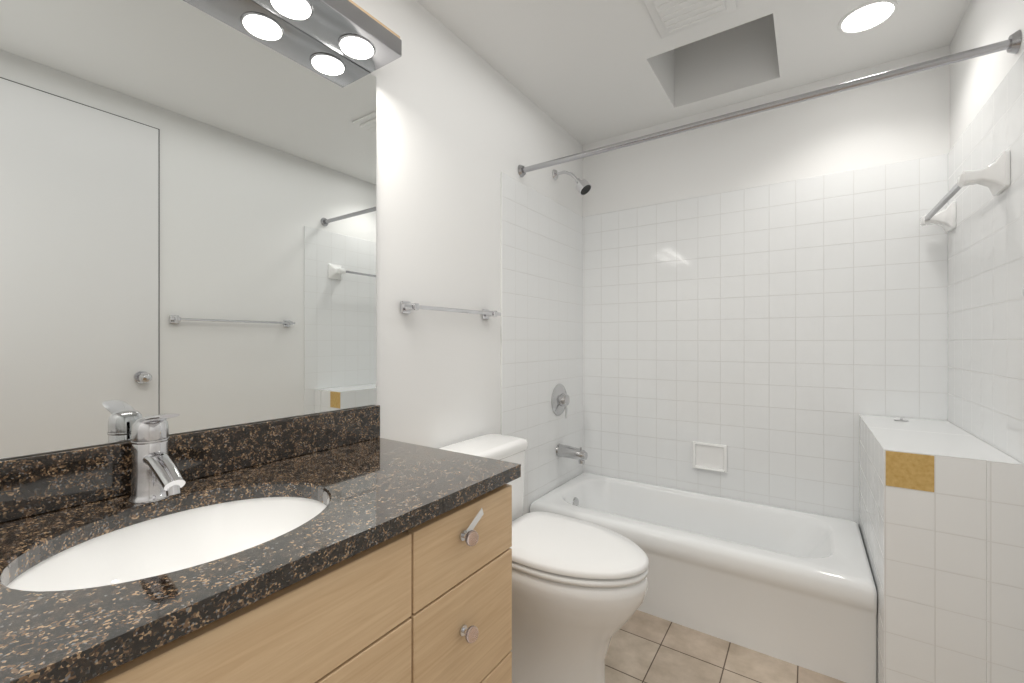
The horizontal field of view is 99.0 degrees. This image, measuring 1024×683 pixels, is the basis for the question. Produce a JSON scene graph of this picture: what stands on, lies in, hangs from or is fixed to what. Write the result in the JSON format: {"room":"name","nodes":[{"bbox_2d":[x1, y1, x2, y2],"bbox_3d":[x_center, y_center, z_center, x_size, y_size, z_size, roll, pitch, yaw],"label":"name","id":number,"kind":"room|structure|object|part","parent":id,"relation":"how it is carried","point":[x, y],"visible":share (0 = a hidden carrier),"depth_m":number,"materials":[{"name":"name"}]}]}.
{"room":"bathroom","nodes":[
{"label":"bathroom","id":0,"kind":"room"},
{"bbox_2d":[0,0,582,459],"bbox_3d":[-0.421,-0.254,1.540,0.100,2.832,3.120,0,0,34],"label":"wall","id":1,"kind":"structure","parent":0,"point":[460,126],"depth_m":1.68,"materials":[{"name":"white paint"}]},
{"bbox_2d":[0,0,375,458],"bbox_3d":[-0.805,-0.326,0.875,0.005,1.057,1.302,0,0,34],"label":"mirror","id":2,"kind":"object","parent":1,"relation":"attached to","point":[188,211],"visible":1,"depth_m":0.97,"materials":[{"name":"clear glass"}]},
{"bbox_2d":[0,405,379,520],"bbox_3d":[-0.797,0.257,0.872,0.020,0.105,1.306,0,0,34],"label":"backsplash","id":3,"kind":"structure","parent":1,"relation":"attached to","point":[39,483],"depth_m":0.98,"materials":[{"name":"black stone"}]},
{"bbox_2d":[251,0,401,72],"bbox_3d":[-0.670,-0.881,0.945,0.150,0.066,0.994,0,0,34],"label":"sconce","id":4,"kind":"object","parent":1,"relation":"attached to","point":[353,32],"visible":1,"depth_m":1.21,"materials":[{"name":"silver metal"}]},
{"bbox_2d":[401,301,500,318],"bbox_3d":[-0.220,-0.118,1.691,0.061,0.042,0.555,0,0,34],"label":"towel rail","id":5,"kind":"object","parent":1,"relation":"attached to","point":[407,307],"visible":1,"depth_m":1.60,"materials":[{"name":"silver metal"}]},
{"bbox_2d":[501,172,582,515],"bbox_3d":[0.194,0.195,2.353,0.008,1.935,0.868,0,0,34],"label":"tile","id":6,"kind":"structure","parent":1,"relation":"attached to","point":[541,296],"depth_m":2.28,"materials":[{"name":"white tile"}]},
{"bbox_2d":[551,384,569,418],"bbox_3d":[0.288,0.330,2.429,0.061,0.185,0.176,0,0,34],"label":"shower valve","id":7,"kind":"object","parent":6,"relation":"attached to","point":[560,399],"visible":0.98,"depth_m":2.40,"materials":[{"name":"silver metal"}]},
{"bbox_2d":[556,444,587,463],"bbox_3d":[0.331,0.615,2.400,0.164,0.089,0.074,0,0,34],"label":"tub spout","id":8,"kind":"object","parent":6,"relation":"attached to","point":[571,452],"visible":1,"depth_m":2.37,"materials":[{"name":"silver metal"}]},
{"bbox_2d":[552,169,590,194],"bbox_3d":[0.326,-0.867,2.362,0.214,0.173,0.072,0,0,34],"label":"shower head","id":9,"kind":"object","parent":1,"relation":"attached to","point":[581,184],"visible":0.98,"depth_m":2.34},
{"bbox_2d":[581,185,590,194],"bbox_3d":[0.392,-0.802,2.317,0.050,0.040,0.062,0,0,34],"label":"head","id":10,"kind":"object","parent":9,"relation":"attached to","point":[585,189],"visible":1,"depth_m":2.32,"materials":[{"name":"black"}]},
{"bbox_2d":[518,29,1021,176],"bbox_3d":[0.725,-0.833,1.677,1.643,0.060,0.060,0,0,34],"label":"rail","id":11,"kind":"object","parent":1,"relation":"attached to","point":[1011,44],"visible":0.98,"depth_m":1.48,"materials":[{"name":"silver metal"}]},
{"bbox_2d":[416,0,970,144],"bbox_3d":[0.302,-1.410,1.051,1.644,0.380,2.920,0,0,34],"label":"ceiling","id":12,"kind":"structure","parent":0,"point":[583,72],"depth_m":1.87,"materials":[{"name":"white paint"}]},
{"bbox_2d":[643,0,736,37],"bbox_3d":[0.633,-1.206,1.558,0.271,0.028,0.271,0,0,34],"label":"ceiling vent","id":13,"kind":"object","parent":12,"relation":"in","point":[670,17],"visible":1,"depth_m":1.59,"materials":[{"name":"white plastic"}]},
{"bbox_2d":[837,0,898,34],"bbox_3d":[1.334,-1.223,1.645,0.180,0.017,0.180,0,0,34],"label":"recessed light","id":14,"kind":"object","parent":12,"relation":"in","point":[867,17],"depth_m":1.64,"materials":[{"name":"white glass"}]},
{"bbox_2d":[605,610,845,682],"bbox_3d":[0.302,1.192,1.051,1.844,0.060,3.120,0,0,34],"label":"floor","id":15,"kind":"structure","parent":0,"point":[644,647],"depth_m":1.59,"materials":[{"name":"tile"}]},
{"bbox_2d":[56,473,520,682],"bbox_3d":[-0.568,0.753,0.717,0.573,0.820,1.298,0,0,34],"label":"bathroom vanity","id":16,"kind":"object","parent":15,"relation":"on","point":[428,599],"depth_m":0.77,"materials":[{"name":"brown wood"}]},
{"bbox_2d":[0,437,520,682],"bbox_3d":[-0.575,0.326,0.722,0.558,0.032,1.306,0,0,34],"label":"countertop","id":17,"kind":"structure","parent":16,"relation":"on","point":[382,485],"depth_m":0.70,"materials":[{"name":"black stone"}]},
{"bbox_2d":[120,413,191,504],"bbox_3d":[-0.679,0.222,0.843,0.161,0.175,0.068,0,0,34],"label":"faucet","id":18,"kind":"object","parent":17,"relation":"on","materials":[{"name":"silver metal"}]},
{"bbox_2d":[0,481,343,616],"bbox_3d":[-0.541,0.414,0.755,0.378,0.169,0.480,0,0,34],"label":"sink","id":19,"kind":"object","parent":17,"relation":"in","point":[57,572],"depth_m":0.83,"materials":[{"name":"white ceramic"}]},
{"bbox_2d":[437,433,648,682],"bbox_3d":[0.106,0.777,1.546,0.743,0.770,0.382,0,0,34],"label":"toilet","id":20,"kind":"object","parent":15,"relation":"on","point":[579,588],"visible":0.62,"depth_m":1.39,"materials":[{"name":"white ceramic"}]},
{"bbox_3d":[-0.114,0.416,1.694,0.212,0.046,0.374,0,0,34],"label":"tank lid","id":21,"kind":"part","parent":20,"relation":"part of","materials":[{"name":"white ceramic"}]},
{"bbox_3d":[0.198,0.686,1.484,0.523,0.032,0.382,0,0,34],"label":"lid","id":22,"kind":"part","parent":20,"relation":"part of","materials":[{"name":"white plastic"}]},
{"bbox_3d":[0.208,0.716,1.477,0.496,0.020,0.380,0,0,34],"label":"seat","id":23,"kind":"part","parent":20,"relation":"part of","materials":[{"name":"white plastic"}]},
{"bbox_2d":[530,472,876,682],"bbox_3d":[0.817,0.981,2.067,1.340,0.362,0.640,0,0,34],"label":"bathtub","id":24,"kind":"object","parent":15,"relation":"on","point":[796,587],"visible":0.81,"depth_m":1.74,"materials":[{"name":"white ceramic"}]},
{"bbox_2d":[859,414,1023,682],"bbox_3d":[1.453,0.744,1.556,0.284,0.837,0.776,0,0,34],"label":"wall","id":25,"kind":"structure","parent":15,"relation":"on","point":[946,560],"depth_m":1.25,"materials":[{"name":"tile"}]},
{"bbox_2d":[886,451,933,491],"bbox_3d":[1.169,0.381,1.287,0.106,0.104,0.002,0,0,34],"label":"tile","id":26,"kind":"object","parent":25,"relation":"attached to","point":[910,471],"depth_m":1.28,"materials":[{"name":"tile"}]},
{"bbox_2d":[583,45,949,216],"bbox_3d":[1.148,-0.254,2.302,1.644,2.832,0.100,0,0,34],"label":"wall","id":27,"kind":"structure","parent":0,"point":[901,119],"depth_m":2.12,"materials":[{"name":"white paint"}]},
{"bbox_2d":[583,154,947,524],"bbox_3d":[1.117,0.195,2.257,1.644,1.935,0.008,0,0,34],"label":"tile","id":28,"kind":"structure","parent":27,"relation":"attached to","point":[777,339],"depth_m":2.15,"materials":[{"name":"white tile"}]},
{"bbox_2d":[692,441,726,472],"bbox_3d":[1.033,0.605,2.292,0.168,0.144,0.029,0,0,34],"label":"soap dish","id":29,"kind":"object","parent":28,"relation":"attached to","point":[709,456],"visible":1,"depth_m":2.30,"materials":[{"name":"white ceramic"}]},
{"bbox_2d":[950,0,1023,149],"bbox_3d":[1.024,-0.254,0.563,0.100,2.832,3.120,0,0,34],"label":"wall","id":30,"kind":"structure","parent":0,"point":[975,83],"depth_m":1.49,"materials":[{"name":"white paint"}]},
{"bbox_2d":[948,52,1023,463],"bbox_3d":[1.556,0.195,1.446,0.008,1.935,0.846,0,0,34],"label":"tile","id":31,"kind":"structure","parent":30,"relation":"attached to","point":[985,320],"depth_m":1.38,"materials":[{"name":"white tile"}]},
{"bbox_2d":[919,150,1009,232],"bbox_3d":[1.555,-0.493,1.536,0.093,0.104,0.651,0,0,34],"label":"towel rail","id":32,"kind":"object","parent":31,"relation":"attached to","point":[994,176],"visible":1,"depth_m":1.31,"materials":[{"name":"white ceramic"}]}
]}

